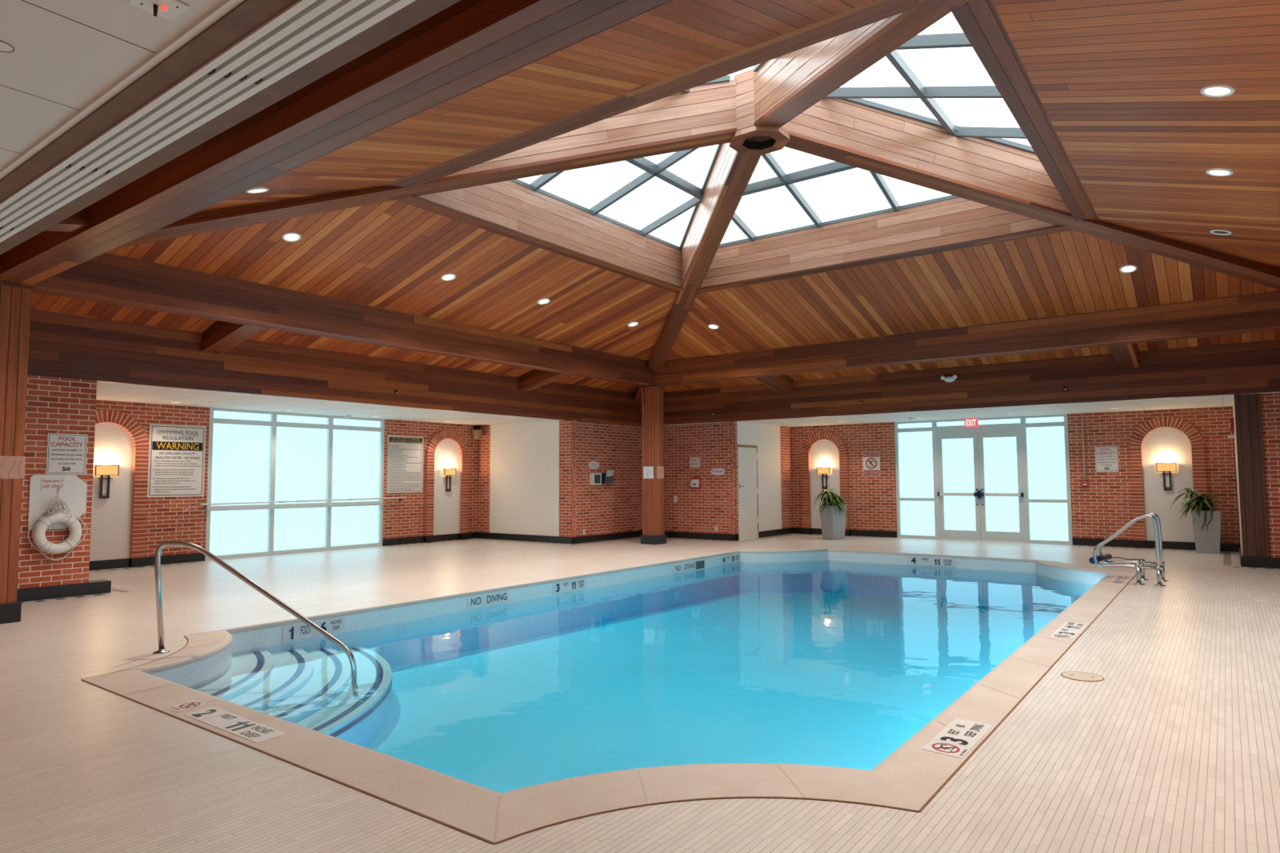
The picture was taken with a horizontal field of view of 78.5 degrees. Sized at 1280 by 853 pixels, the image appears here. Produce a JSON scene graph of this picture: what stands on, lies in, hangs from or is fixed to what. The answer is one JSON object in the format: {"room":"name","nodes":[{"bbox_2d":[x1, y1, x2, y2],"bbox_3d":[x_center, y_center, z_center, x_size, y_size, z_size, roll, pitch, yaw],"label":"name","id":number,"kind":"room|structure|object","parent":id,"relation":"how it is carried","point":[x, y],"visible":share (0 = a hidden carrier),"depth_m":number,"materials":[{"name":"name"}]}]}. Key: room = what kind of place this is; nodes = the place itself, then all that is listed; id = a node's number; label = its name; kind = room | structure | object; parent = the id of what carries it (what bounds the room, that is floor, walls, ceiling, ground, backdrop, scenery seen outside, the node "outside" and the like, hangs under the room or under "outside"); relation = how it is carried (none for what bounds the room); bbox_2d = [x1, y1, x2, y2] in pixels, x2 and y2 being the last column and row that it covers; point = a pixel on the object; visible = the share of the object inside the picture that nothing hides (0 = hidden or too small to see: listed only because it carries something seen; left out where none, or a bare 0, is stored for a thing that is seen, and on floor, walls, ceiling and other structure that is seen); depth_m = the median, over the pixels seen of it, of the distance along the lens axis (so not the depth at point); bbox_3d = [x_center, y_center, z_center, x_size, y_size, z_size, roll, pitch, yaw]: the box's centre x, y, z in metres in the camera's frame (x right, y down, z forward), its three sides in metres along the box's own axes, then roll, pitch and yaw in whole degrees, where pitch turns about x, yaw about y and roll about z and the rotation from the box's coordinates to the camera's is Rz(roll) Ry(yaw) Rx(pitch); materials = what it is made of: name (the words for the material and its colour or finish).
{"room":"indoor swimming pool","nodes":[
{"label":"indoor swimming pool","id":0,"kind":"room"},
{"bbox_2d":[17,374,97,589],"bbox_3d":[-9.976,0.660,8.359,3.180,2.700,6.100,-3,-5,37],"label":"wall","id":1,"kind":"structure","parent":0,"point":[54,405],"depth_m":9.54,"materials":[{"name":"red brick"}]},
{"bbox_2d":[40,477,65,490],"bbox_3d":[-7.114,0.698,9.498,0.008,0.157,0.240,-3,-5,37],"label":"sign","id":2,"kind":"object","parent":1,"relation":"attached to","point":[46,483],"visible":1,"depth_m":9.49,"materials":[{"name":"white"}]},
{"bbox_2d":[27,475,87,530],"bbox_3d":[-7.082,0.918,9.545,0.020,0.655,0.585,-3,-5,37],"label":"board","id":3,"kind":"object","parent":1,"relation":"attached to","point":[74,494],"visible":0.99,"depth_m":9.52,"materials":[{"name":"white plastic"}]},
{"bbox_2d":[47,488,70,514],"bbox_3d":[-7.029,0.905,9.463,0.149,0.330,0.231,-3,-5,37],"label":"rope coil","id":4,"kind":"object","parent":3,"relation":"hanging from","point":[55,504],"visible":1,"depth_m":9.46,"materials":[{"name":"white fabric"}]},
{"bbox_2d":[27,511,87,560],"bbox_3d":[-7.023,1.326,9.469,0.134,0.582,0.606,-3,-5,37],"label":"life ring","id":5,"kind":"object","parent":1,"relation":"hanging from","point":[38,536],"visible":1,"depth_m":9.41,"materials":[{"name":"white plastic"}]},
{"bbox_2d":[17,579,111,602],"bbox_3d":[-8.627,1.879,7.543,0.250,0.148,6.130,-3,-5,37],"label":"baseboard","id":6,"kind":"object","parent":1,"relation":"attached to","point":[98,586],"visible":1,"depth_m":9.52,"materials":[{"name":"black tile"}]},
{"bbox_2d":[45,433,87,474],"bbox_3d":[-7.046,0.338,9.639,0.014,0.495,0.410,-3,-5,37],"label":"wall sign","id":7,"kind":"object","parent":1,"relation":"attached to","point":[66,454],"visible":1,"depth_m":9.63,"materials":[{"name":"white plastic"}]},
{"bbox_2d":[0,0,224,170],"bbox_3d":[-2.808,-1.214,1.345,18.000,0.054,3.270,-3,-5,37],"label":"ceiling","id":8,"kind":"structure","parent":0,"point":[66,54],"depth_m":2.36,"materials":[{"name":"white paint"}]},
{"bbox_2d":[0,0,244,179],"bbox_3d":[-1.908,-1.098,2.713,18.200,0.012,0.023,-3,-5,37],"label":"trim","id":9,"kind":"structure","parent":8,"relation":"attached to","point":[226,6],"depth_m":2.50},
{"bbox_2d":[127,0,189,21],"bbox_3d":[-1.302,-1.127,2.120,0.110,0.034,0.110,-3,-5,37],"label":"plate","id":10,"kind":"object","parent":8,"relation":"attached to","point":[169,10],"visible":1,"depth_m":2.13,"materials":[{"name":"white plastic"}]},
{"bbox_2d":[140,3,178,17],"bbox_3d":[-1.301,-1.125,2.122,0.087,0.030,0.036,2,-4,-31],"label":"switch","id":11,"kind":"object","parent":10,"relation":"attached to","point":[164,10],"depth_m":2.13,"materials":[{"name":"white plastic"}]},
{"bbox_2d":[95,400,478,556],"bbox_3d":[-6.661,1.103,15.292,0.120,2.700,9.040,-3,-5,37],"label":"wall","id":12,"kind":"structure","parent":0,"point":[405,517],"depth_m":13.78,"materials":[{"name":"red brick"}]},
{"bbox_2d":[89,409,149,567],"bbox_3d":[-8.566,1.004,12.560,0.095,2.555,1.230,-3,-5,37],"label":"arched niche","id":13,"kind":"object","parent":12,"relation":"attached to","point":[118,522],"visible":0.59,"depth_m":12.77,"materials":[{"name":"paint"}]},
{"bbox_2d":[93,464,119,498],"bbox_3d":[-8.561,0.883,12.558,0.105,0.536,0.332,-3,-5,37],"label":"wall sconce","id":14,"kind":"object","parent":13,"relation":"attached to","point":[104,472],"visible":1,"depth_m":12.55,"materials":[{"name":"brown metal"}]},
{"bbox_2d":[146,423,205,497],"bbox_3d":[-7.955,0.593,13.479,0.014,1.230,0.900,-3,-5,37],"label":"wall sign","id":15,"kind":"object","parent":12,"relation":"attached to","point":[176,453],"visible":1,"depth_m":13.46,"materials":[{"name":"white"}]},
{"bbox_2d":[88,532,476,570],"bbox_3d":[-6.593,2.375,15.174,0.020,0.145,9.020,-3,-5,37],"label":"baseboard","id":16,"kind":"structure","parent":12,"relation":"attached to","point":[188,557],"depth_m":13.50,"materials":[{"name":"black tile"}]},
{"bbox_2d":[174,497,406,541],"bbox_3d":[-6.530,1.789,15.242,0.091,0.744,4.696,-3,-5,37],"label":"pole","id":17,"kind":"object","parent":12,"relation":"attached to","point":[383,498],"visible":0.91,"depth_m":15.10,"materials":[{"name":"silver metal"}]},
{"bbox_2d":[204,408,384,560],"bbox_3d":[-6.603,1.106,15.336,0.100,2.700,3.620,-3,-5,37],"label":"window","id":18,"kind":"structure","parent":12,"relation":"in","point":[254,455],"depth_m":15.17,"materials":[{"name":"glass"}]},
{"bbox_2d":[386,435,423,493],"bbox_3d":[-5.152,0.833,17.225,0.014,1.240,0.930,-3,-5,37],"label":"wall sign","id":19,"kind":"object","parent":12,"relation":"attached to","point":[405,453],"visible":1,"depth_m":17.20,"materials":[{"name":"white"}]},
{"bbox_2d":[423,429,469,542],"bbox_3d":[-4.438,1.349,18.078,0.095,2.555,1.230,-3,-5,37],"label":"arched niche","id":20,"kind":"object","parent":12,"relation":"attached to","point":[446,513],"visible":1,"depth_m":18.09,"materials":[{"name":"paint"}]},
{"bbox_2d":[442,467,456,491],"bbox_3d":[-4.412,1.230,18.104,0.105,0.536,0.332,-3,-5,37],"label":"wall sconce","id":21,"kind":"object","parent":20,"relation":"attached to","point":[448,473],"visible":1,"depth_m":18.09,"materials":[{"name":"brown metal"}]},
{"bbox_2d":[477,419,731,537],"bbox_3d":[-0.876,1.274,18.287,6.038,2.700,2.278,0,-4,-7],"label":"wall","id":22,"kind":"structure","parent":0,"point":[534,477],"depth_m":18.10,"materials":[{"name":"red brick"}]},
{"bbox_2d":[472,425,482,439],"bbox_3d":[-3.904,0.136,18.739,0.240,0.340,0.392,1,-4,-24],"label":"wall speaker","id":23,"kind":"object","parent":22,"relation":"attached to","point":[477,431],"visible":1,"depth_m":18.59,"materials":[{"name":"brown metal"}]},
{"bbox_2d":[587,461,599,468],"bbox_3d":[-1.041,0.868,17.667,0.012,0.176,0.380,-3,-5,37],"label":"oval sign","id":24,"kind":"object","parent":22,"relation":"attached to","point":[593,464],"visible":1,"depth_m":17.66,"materials":[{"name":"grey plastic"}]},
{"bbox_2d":[590,473,601,484],"bbox_3d":[-0.994,1.181,17.638,0.096,0.260,0.300,-3,-5,37],"label":"box","id":25,"kind":"object","parent":22,"relation":"attached to","point":[595,478],"visible":1,"depth_m":17.57,"materials":[{"name":"white plastic"}]},
{"bbox_2d":[476,530,737,543],"bbox_3d":[-0.854,2.537,18.021,5.976,0.145,2.036,0,-4,-5],"label":"baseboard","id":26,"kind":"structure","parent":22,"relation":"attached to","point":[560,540],"depth_m":17.96,"materials":[{"name":"black tile"}]},
{"bbox_2d":[601,470,613,484],"bbox_3d":[-0.721,1.158,17.985,0.120,0.310,0.380,-3,-5,37],"label":"brochure holder","id":27,"kind":"object","parent":22,"relation":"attached to","point":[608,477],"visible":1,"depth_m":17.91,"materials":[{"name":"black plastic"}]},
{"bbox_2d":[688,475,701,488],"bbox_3d":[1.268,1.299,18.287,0.306,0.310,0.107,-3,-5,37],"label":"phone","id":28,"kind":"object","parent":22,"relation":"attached to","point":[695,482],"visible":1,"depth_m":18.27,"materials":[{"name":"red plastic"}]},
{"bbox_2d":[689,457,699,467],"bbox_3d":[1.283,0.843,18.361,0.270,0.230,0.012,-3,-5,37],"label":"sign","id":29,"kind":"object","parent":22,"relation":"attached to","point":[694,462],"visible":1,"depth_m":18.35,"materials":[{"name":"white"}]},
{"bbox_2d":[711,467,724,475],"bbox_3d":[1.785,1.035,17.974,0.380,0.170,0.012,-3,-5,37],"label":"oval sign","id":30,"kind":"object","parent":22,"relation":"attached to","point":[717,471],"visible":1,"depth_m":17.97,"materials":[{"name":"grey plastic"}]},
{"bbox_2d":[0,533,1279,852],"bbox_3d":[1.457,2.059,8.972,20.950,0.122,21.100,-3,-5,37],"label":"floor","id":31,"kind":"structure","parent":0,"point":[1176,749],"depth_m":4.17,"materials":[{"name":"tile"}]},
{"bbox_2d":[0,280,33,624],"bbox_3d":[-6.523,0.242,7.965,0.400,3.450,0.400,-3,-5,37],"label":"wooden column","id":32,"kind":"structure","parent":31,"relation":"on","point":[15,298],"depth_m":7.92,"materials":[{"name":"brown wood"}]},
{"bbox_2d":[0,455,25,479],"bbox_3d":[-6.370,0.410,7.869,0.004,0.230,0.325,-3,-5,37],"label":"paper","id":33,"kind":"object","parent":32,"relation":"attached to","point":[11,467],"visible":1,"depth_m":7.92,"materials":[{"name":"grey paper"}]},
{"bbox_2d":[0,0,673,285],"bbox_3d":[-1.973,-1.972,4.700,11.720,0.533,0.340,-3,-5,37],"label":"beam","id":34,"kind":"structure","parent":32,"relation":"on","point":[468,45],"depth_m":4.35,"materials":[{"name":"brown wood"}]},
{"bbox_2d":[44,204,92,231],"bbox_3d":[-4.931,-1.719,5.904,0.290,0.656,1.310,-3,-5,37],"label":"beam","id":35,"kind":"structure","parent":34,"relation":"attached to","point":[77,221],"depth_m":6.28,"materials":[{"name":"brown wood"}]},
{"bbox_2d":[116,80,737,248],"bbox_3d":[-3.765,-2.665,8.560,9.871,2.864,0.312,0,-4,-8],"label":"beam","id":36,"kind":"structure","parent":34,"relation":"on","point":[704,115],"depth_m":8.91,"materials":[{"name":"brown wood"}]},
{"bbox_2d":[378,0,1099,293],"bbox_3d":[1.423,-3.400,9.364,6.460,1.638,6.460,-3,-5,37],"label":"skylight","id":37,"kind":"object","parent":36,"relation":"on","point":[798,213],"visible":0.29,"depth_m":10.64,"materials":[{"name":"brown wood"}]},
{"bbox_2d":[728,69,790,155],"bbox_3d":[1.422,-3.795,9.390,0.665,0.820,0.665,-3,-5,37],"label":"hub","id":38,"kind":"object","parent":36,"relation":"attached to","point":[754,138],"visible":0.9,"depth_m":9.17,"materials":[{"name":"brown wood"}]},
{"bbox_2d":[80,548,1136,844],"bbox_3d":[1.543,2.434,9.218,6.552,0.865,12.506,-3,-5,37],"label":"swimming pool","id":39,"kind":"object","parent":31,"relation":"in","point":[496,715],"visible":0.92,"depth_m":7.52,"materials":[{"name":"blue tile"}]},
{"bbox_2d":[166,700,206,711],"bbox_3d":[-2.821,1.740,4.884,0.160,0.010,0.170,-3,-5,37],"label":"marker","id":40,"kind":"object","parent":39,"relation":"on","point":[194,704],"visible":1,"depth_m":4.88,"materials":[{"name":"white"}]},
{"bbox_2d":[184,706,287,742],"bbox_3d":[-2.343,1.714,4.522,0.860,0.009,0.170,-3,-5,37],"label":"marker","id":41,"kind":"object","parent":39,"relation":"on","point":[247,729],"visible":1,"depth_m":4.50,"materials":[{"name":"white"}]},
{"bbox_2d":[153,541,358,696],"bbox_3d":[-3.183,1.605,6.499,1.675,1.308,0.120,0,-4,-2],"label":"pool handrail","id":42,"kind":"object","parent":39,"relation":"attached to","point":[181,544],"visible":0.99,"depth_m":6.51,"materials":[{"name":"silver metal"}]},
{"bbox_2d":[664,560,1090,586],"bbox_3d":[1.524,2.609,9.406,6.138,0.740,12.078,-3,-5,37],"label":"wall","id":43,"kind":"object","parent":39,"relation":"in","point":[833,565],"visible":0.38,"depth_m":13.87,"materials":[{"name":"tile"}]},
{"bbox_2d":[921,718,992,759],"bbox_3d":[1.721,1.676,4.234,0.200,0.010,0.640,-3,-5,37],"label":"marker","id":44,"kind":"object","parent":39,"relation":"on","point":[956,740],"visible":1,"depth_m":4.21,"materials":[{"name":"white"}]},
{"bbox_2d":[1049,621,1088,639],"bbox_3d":[3.925,1.860,7.163,0.180,0.010,0.900,-3,-5,37],"label":"marker","id":45,"kind":"object","parent":39,"relation":"on","point":[1068,630],"visible":1,"depth_m":7.13,"materials":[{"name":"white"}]},
{"bbox_2d":[1109,575,1131,584],"bbox_3d":[6.515,2.077,10.626,0.180,0.010,0.900,-3,-5,37],"label":"marker","id":46,"kind":"object","parent":39,"relation":"on","point":[1117,579],"visible":1,"depth_m":10.60,"materials":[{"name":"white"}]},
{"bbox_2d":[640,384,666,544],"bbox_3d":[0.286,0.812,17.066,0.400,3.450,0.400,-3,-5,37],"label":"wooden column","id":47,"kind":"structure","parent":31,"relation":"on","point":[652,395],"depth_m":16.94,"materials":[{"name":"brown wood"}]},
{"bbox_2d":[31,253,654,386],"bbox_3d":[-3.128,-1.440,12.646,0.340,0.533,11.720,-3,-5,37],"label":"beam","id":48,"kind":"structure","parent":47,"relation":"on","point":[106,278],"depth_m":10.60,"materials":[{"name":"brown wood"}]},
{"bbox_2d":[200,320,265,354],"bbox_3d":[-5.541,-1.397,10.735,1.310,0.656,0.290,-3,-5,37],"label":"beam","id":49,"kind":"structure","parent":48,"relation":"attached to","point":[220,337],"depth_m":10.74,"materials":[{"name":"brown wood"}]},
{"bbox_2d":[518,368,571,391],"bbox_3d":[-1.861,-1.089,15.653,1.310,0.656,0.290,-3,-5,37],"label":"beam","id":50,"kind":"structure","parent":48,"relation":"attached to","point":[534,379],"depth_m":15.66,"materials":[{"name":"brown wood"}]},
{"bbox_2d":[634,142,761,403],"bbox_3d":[0.674,-2.293,14.495,0.312,2.864,9.871,0,-4,-8],"label":"beam","id":51,"kind":"structure","parent":48,"relation":"on","point":[732,171],"depth_m":11.78,"materials":[{"name":"brown wood"}]},
{"bbox_2d":[643,466,653,478],"bbox_3d":[0.179,0.993,16.919,0.270,0.260,0.004,-3,-5,37],"label":"paper","id":52,"kind":"object","parent":47,"relation":"attached to","point":[647,471],"visible":1,"depth_m":16.92,"materials":[{"name":"grey paper"}]},
{"bbox_2d":[657,466,663,478],"bbox_3d":[0.443,0.996,16.975,0.004,0.260,0.260,-3,-5,37],"label":"paper","id":53,"kind":"object","parent":47,"relation":"attached to","point":[660,468],"visible":1,"depth_m":16.97,"materials":[{"name":"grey paper"}]},
{"bbox_2d":[813,488,853,539],"bbox_3d":[4.443,2.010,18.090,0.871,1.156,0.876,-3,-5,37],"label":"potted plant","id":54,"kind":"object","parent":31,"relation":"on","point":[833,515],"visible":1,"depth_m":17.95,"materials":[{"name":"green plant"}]},
{"bbox_2d":[1061,671,1104,681],"bbox_3d":[3.116,1.761,5.524,0.265,0.007,0.265,-3,-5,37],"label":"drain cover","id":55,"kind":"object","parent":31,"relation":"in","point":[1079,676],"visible":1,"depth_m":5.51,"materials":[{"name":"plastic"}]},
{"bbox_2d":[1093,514,1165,586],"bbox_3d":[6.421,1.611,10.326,0.804,0.908,0.130,-3,-5,37],"label":"grab rail","id":56,"kind":"object","parent":31,"relation":"on","point":[1138,566],"visible":1,"depth_m":10.22,"materials":[{"name":"silver metal"}]},
{"bbox_2d":[1088,553,1111,564],"bbox_3d":[6.311,1.809,10.748,0.543,0.104,0.092,3,-5,-38],"label":"pad","id":57,"kind":"object","parent":56,"relation":"on","point":[1108,556],"visible":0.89,"depth_m":10.72,"materials":[{"name":"blue plastic"}]},
{"bbox_2d":[1097,512,1168,581],"bbox_3d":[6.756,1.639,10.774,0.804,0.908,0.130,-3,-5,37],"label":"grab rail","id":58,"kind":"object","parent":31,"relation":"on","point":[1144,562],"visible":0.62,"depth_m":10.64,"materials":[{"name":"silver metal"}]},
{"bbox_2d":[1168,488,1225,553],"bbox_3d":[10.297,1.728,14.478,0.913,1.186,0.889,-3,-5,37],"label":"potted plant","id":59,"kind":"object","parent":31,"relation":"on","point":[1206,522],"visible":1,"depth_m":14.31,"materials":[{"name":"green plant"}]},
{"bbox_3d":[9.404,0.320,10.276,0.400,3.450,0.400,-3,-5,37],"label":"wooden column","id":60,"kind":"structure","parent":31,"relation":"on","visible":0},
{"bbox_2d":[653,290,1279,386],"bbox_3d":[4.836,-1.402,13.801,11.720,0.533,0.340,-3,-5,37],"label":"beam","id":61,"kind":"structure","parent":60,"relation":"on","point":[1257,312],"depth_m":12.79,"materials":[{"name":"brown wood"}]},
{"bbox_2d":[755,374,793,394],"bbox_3d":[2.764,-1.066,16.324,0.290,0.656,1.310,-3,-5,37],"label":"beam","id":62,"kind":"structure","parent":61,"relation":"attached to","point":[782,384],"depth_m":16.40,"materials":[{"name":"brown wood"}]},
{"bbox_2d":[784,98,1279,289],"bbox_3d":[6.619,-2.614,10.067,9.871,2.864,0.312,0,-4,-8],"label":"beam","id":63,"kind":"structure","parent":61,"relation":"on","point":[977,170],"depth_m":9.60,"materials":[{"name":"brown wood"}]},
{"bbox_2d":[1110,343,1138,368],"bbox_3d":[7.772,-1.336,12.595,0.290,0.656,1.310,-3,-5,37],"label":"beam","id":64,"kind":"structure","parent":61,"relation":"attached to","point":[1126,356],"depth_m":12.62,"materials":[{"name":"brown wood"}]},
{"bbox_3d":[5.991,-1.933,5.855,0.340,0.533,11.720,-3,-5,37],"label":"beam","id":65,"kind":"structure","parent":60,"relation":"on","visible":0},
{"bbox_2d":[754,0,968,127],"bbox_3d":[2.180,-2.986,4.133,0.312,2.864,9.871,0,-4,-8],"label":"beam","id":66,"kind":"structure","parent":65,"relation":"on","point":[786,86],"depth_m":7.02,"materials":[{"name":"brown wood"}]},
{"bbox_2d":[27,368,1279,426],"bbox_3d":[1.816,-0.685,9.694,21.846,0.050,21.839,0,-4,-8],"label":"ceiling","id":67,"kind":"structure","parent":0,"point":[104,392],"depth_m":14.54,"materials":[{"name":"white paint"}]},
{"bbox_2d":[97,381,559,420],"bbox_3d":[-4.319,-0.367,13.683,0.180,0.030,8.880,-3,-5,37],"label":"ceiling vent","id":68,"kind":"object","parent":67,"relation":"in","point":[97,381],"visible":0.38,"depth_m":12.35,"materials":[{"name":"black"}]},
{"bbox_2d":[27,309,639,426],"bbox_3d":[-4.328,-0.780,13.484,0.080,0.836,14.310,-3,-5,37],"label":"fascia beam","id":69,"kind":"structure","parent":67,"relation":"attached to","point":[59,342],"depth_m":11.98,"materials":[{"name":"brown wood"}]},
{"bbox_2d":[639,339,1279,426],"bbox_3d":[5.730,-0.730,14.953,14.280,0.836,0.080,-3,-5,37],"label":"fascia beam","id":70,"kind":"structure","parent":67,"relation":"attached to","point":[1255,364],"depth_m":14.22,"materials":[{"name":"brown wood"}]},
{"bbox_2d":[940,374,957,382],"bbox_3d":[5.834,-0.904,14.787,0.304,0.131,0.080,-3,-5,37],"label":"emergency light","id":71,"kind":"object","parent":70,"relation":"attached to","point":[948,379],"visible":1,"depth_m":14.76,"materials":[{"name":"white plastic"}]},
{"bbox_2d":[964,417,978,427],"bbox_3d":[7.280,-0.088,17.222,0.280,0.200,0.052,-3,-5,37],"label":"exit sign","id":72,"kind":"object","parent":67,"relation":"hanging from","point":[971,422],"visible":1,"depth_m":17.20,"materials":[{"name":"red plastic"}]},
{"bbox_2d":[746,394,1233,421],"bbox_3d":[5.792,-0.325,15.044,8.955,0.030,0.180,-3,-5,37],"label":"ceiling vent","id":73,"kind":"object","parent":67,"relation":"in","point":[1230,394],"visible":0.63,"depth_m":14.37,"materials":[{"name":"black"}]},
{"bbox_2d":[31,0,1279,393],"bbox_3d":[1.430,-2.044,9.274,14.900,1.331,14.900,-3,-5,37],"label":"ceiling","id":74,"kind":"structure","parent":0,"point":[1119,83],"depth_m":9.12,"materials":[{"name":"brown wood"}]},
{"bbox_2d":[0,0,461,254],"bbox_3d":[-1.801,-1.584,2.891,18.200,1.020,0.340,-3,-5,37],"label":"fascia beam","id":75,"kind":"structure","parent":74,"relation":"attached to","point":[247,16],"depth_m":2.58,"materials":[{"name":"brown wood"}]},
{"bbox_2d":[0,0,415,242],"bbox_3d":[-2.760,-1.030,3.574,14.200,0.030,0.180,-3,-5,37],"label":"air diffuser","id":76,"kind":"object","parent":75,"relation":"attached to","point":[306,30],"visible":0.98,"depth_m":2.58,"materials":[{"name":"white metal"}]},
{"bbox_2d":[245,187,269,193],"bbox_3d":[-3.765,-2.320,7.714,0.213,0.065,0.205,-3,-5,37],"label":"recessed light","id":77,"kind":"object","parent":74,"relation":"in","point":[258,190],"visible":0.99,"depth_m":7.71,"materials":[{"name":"grey"}]},
{"bbox_2d":[281,232,301,242],"bbox_3d":[-4.089,-2.221,9.200,0.205,0.065,0.213,-3,-5,37],"label":"recessed light","id":78,"kind":"object","parent":74,"relation":"in","point":[288,237],"visible":1,"depth_m":9.20,"materials":[{"name":"grey"}]},
{"bbox_2d":[440,273,456,280],"bbox_3d":[-2.701,-2.104,11.055,0.205,0.065,0.213,-3,-5,37],"label":"recessed light","id":79,"kind":"object","parent":74,"relation":"in","point":[448,277],"visible":1,"depth_m":11.05,"materials":[{"name":"grey"}]},
{"bbox_2d":[537,298,550,304],"bbox_3d":[-1.546,-2.008,12.599,0.205,0.065,0.213,-3,-5,37],"label":"recessed light","id":80,"kind":"object","parent":74,"relation":"in","point":[543,301],"visible":1,"depth_m":12.60,"materials":[{"name":"grey"}]},
{"bbox_2d":[1119,265,1137,273],"bbox_3d":[6.720,-2.166,10.789,0.213,0.065,0.205,-3,-5,37],"label":"recessed light","id":81,"kind":"object","parent":74,"relation":"in","point":[1126,268],"visible":1,"depth_m":10.79,"materials":[{"name":"grey"}]},
{"bbox_2d":[1200,84,1235,97],"bbox_3d":[4.278,-2.484,5.808,0.205,0.065,0.213,-3,-5,37],"label":"recessed light","id":82,"kind":"object","parent":74,"relation":"in","point":[1215,91],"visible":1,"depth_m":5.80,"materials":[{"name":"grey"}]},
{"bbox_2d":[1205,168,1233,176],"bbox_3d":[5.445,-2.387,7.367,0.205,0.065,0.213,-3,-5,37],"label":"recessed light","id":83,"kind":"object","parent":74,"relation":"in","point":[1215,172],"visible":1,"depth_m":7.37,"materials":[{"name":"grey"}]},
{"bbox_2d":[1209,229,1231,235],"bbox_3d":[6.803,-2.273,9.183,0.205,0.065,0.213,-3,-5,37],"label":"recessed light","id":84,"kind":"object","parent":74,"relation":"in","point":[1217,232],"visible":1,"depth_m":9.18,"materials":[{"name":"silver metal"}]},
{"bbox_2d":[730,421,792,537],"bbox_3d":[3.007,1.298,18.926,0.120,2.700,3.001,-3,-5,37],"label":"wall","id":85,"kind":"structure","parent":0,"point":[774,442],"depth_m":18.97,"materials":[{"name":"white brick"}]},
{"bbox_2d":[737,444,758,540],"bbox_3d":[2.503,1.508,18.121,0.135,2.160,0.930,-3,-5,37],"label":"door","id":86,"kind":"structure","parent":85,"relation":"in","point":[747,455],"depth_m":18.10,"materials":[{"name":"silver metal"}]},
{"bbox_2d":[735,527,793,541],"bbox_3d":[3.028,2.566,18.744,0.020,0.145,2.900,-3,-5,37],"label":"baseboard","id":87,"kind":"structure","parent":85,"relation":"attached to","point":[786,531],"depth_m":19.04,"materials":[{"name":"black tile"}]},
{"bbox_2d":[791,406,1239,543],"bbox_3d":[7.547,1.171,17.339,9.300,2.700,0.120,-3,-5,37],"label":"wall","id":88,"kind":"structure","parent":0,"point":[1099,510],"depth_m":16.01,"materials":[{"name":"red brick"}]},
{"bbox_2d":[800,431,849,536],"bbox_3d":[4.574,1.395,19.414,1.230,2.555,0.095,-3,-5,37],"label":"arched niche","id":89,"kind":"object","parent":88,"relation":"attached to","point":[824,448],"visible":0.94,"depth_m":19.53,"materials":[{"name":"paint"}]},
{"bbox_2d":[817,466,831,488],"bbox_3d":[4.563,1.275,19.416,0.332,0.536,0.105,-3,-5,37],"label":"wall sconce","id":90,"kind":"object","parent":89,"relation":"attached to","point":[824,471],"visible":1,"depth_m":19.41,"materials":[{"name":"brown metal"}]},
{"bbox_2d":[862,452,880,475],"bbox_3d":[5.541,0.895,18.771,0.420,0.540,0.016,-3,-5,37],"label":"wall sign","id":91,"kind":"object","parent":88,"relation":"attached to","point":[871,461],"visible":1,"depth_m":18.76,"materials":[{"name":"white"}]},
{"bbox_2d":[894,414,1072,545],"bbox_3d":[7.474,1.172,17.341,3.620,2.700,0.187,-3,-5,37],"label":"door","id":92,"kind":"structure","parent":88,"relation":"in","point":[1007,479],"depth_m":17.25,"materials":[{"name":"glass"}]},
{"bbox_2d":[793,527,1240,551],"bbox_3d":[7.499,2.443,17.207,9.030,0.145,0.020,-3,-5,37],"label":"baseboard","id":93,"kind":"structure","parent":88,"relation":"attached to","point":[1076,541],"depth_m":15.73,"materials":[{"name":"black tile"}]},
{"bbox_2d":[1081,413,1088,487],"bbox_3d":[9.109,0.491,16.100,0.110,1.520,0.060,-3,-5,37],"label":"conduit","id":94,"kind":"object","parent":88,"relation":"attached to","point":[1084,483],"visible":1,"depth_m":16.08,"materials":[{"name":"red metal"}]},
{"bbox_2d":[1094,446,1118,471],"bbox_3d":[9.444,0.659,15.868,0.400,0.510,0.014,-3,-5,37],"label":"wall sign","id":95,"kind":"object","parent":88,"relation":"attached to","point":[1106,457],"visible":1,"depth_m":15.86,"materials":[{"name":"white plastic"}]},
{"bbox_2d":[1128,416,1206,548],"bbox_3d":[10.231,1.085,15.202,1.230,2.565,0.095,-3,-5,37],"label":"arched niche","id":96,"kind":"object","parent":88,"relation":"attached to","point":[1163,439],"visible":0.88,"depth_m":15.26,"materials":[{"name":"paint"}]},
{"bbox_2d":[1155,462,1177,490],"bbox_3d":[10.220,0.970,15.203,0.332,0.536,0.105,-3,-5,37],"label":"wall sconce","id":97,"kind":"object","parent":96,"relation":"attached to","point":[1166,468],"visible":1,"depth_m":15.20,"materials":[{"name":"brown metal"}]},
{"bbox_2d":[1232,392,1279,557],"bbox_3d":[11.473,0.841,12.622,2.950,2.700,3.000,-3,-5,37],"label":"wall","id":98,"kind":"structure","parent":0,"point":[1269,402],"depth_m":12.07,"materials":[{"name":"red brick"}]},
{"bbox_2d":[1234,393,1269,557],"bbox_3d":[9.510,0.832,12.190,0.320,2.680,0.080,-3,-5,37],"label":"wooden column","id":99,"kind":"structure","parent":98,"relation":"attached to","point":[1255,540],"depth_m":12.16,"materials":[{"name":"brown wood"}]},
{"bbox_2d":[1239,548,1279,568],"bbox_3d":[11.041,2.079,12.061,2.880,0.160,1.890,-3,-5,37],"label":"baseboard","id":100,"kind":"structure","parent":98,"relation":"attached to","point":[1248,562],"depth_m":12.03,"materials":[{"name":"black tile"}]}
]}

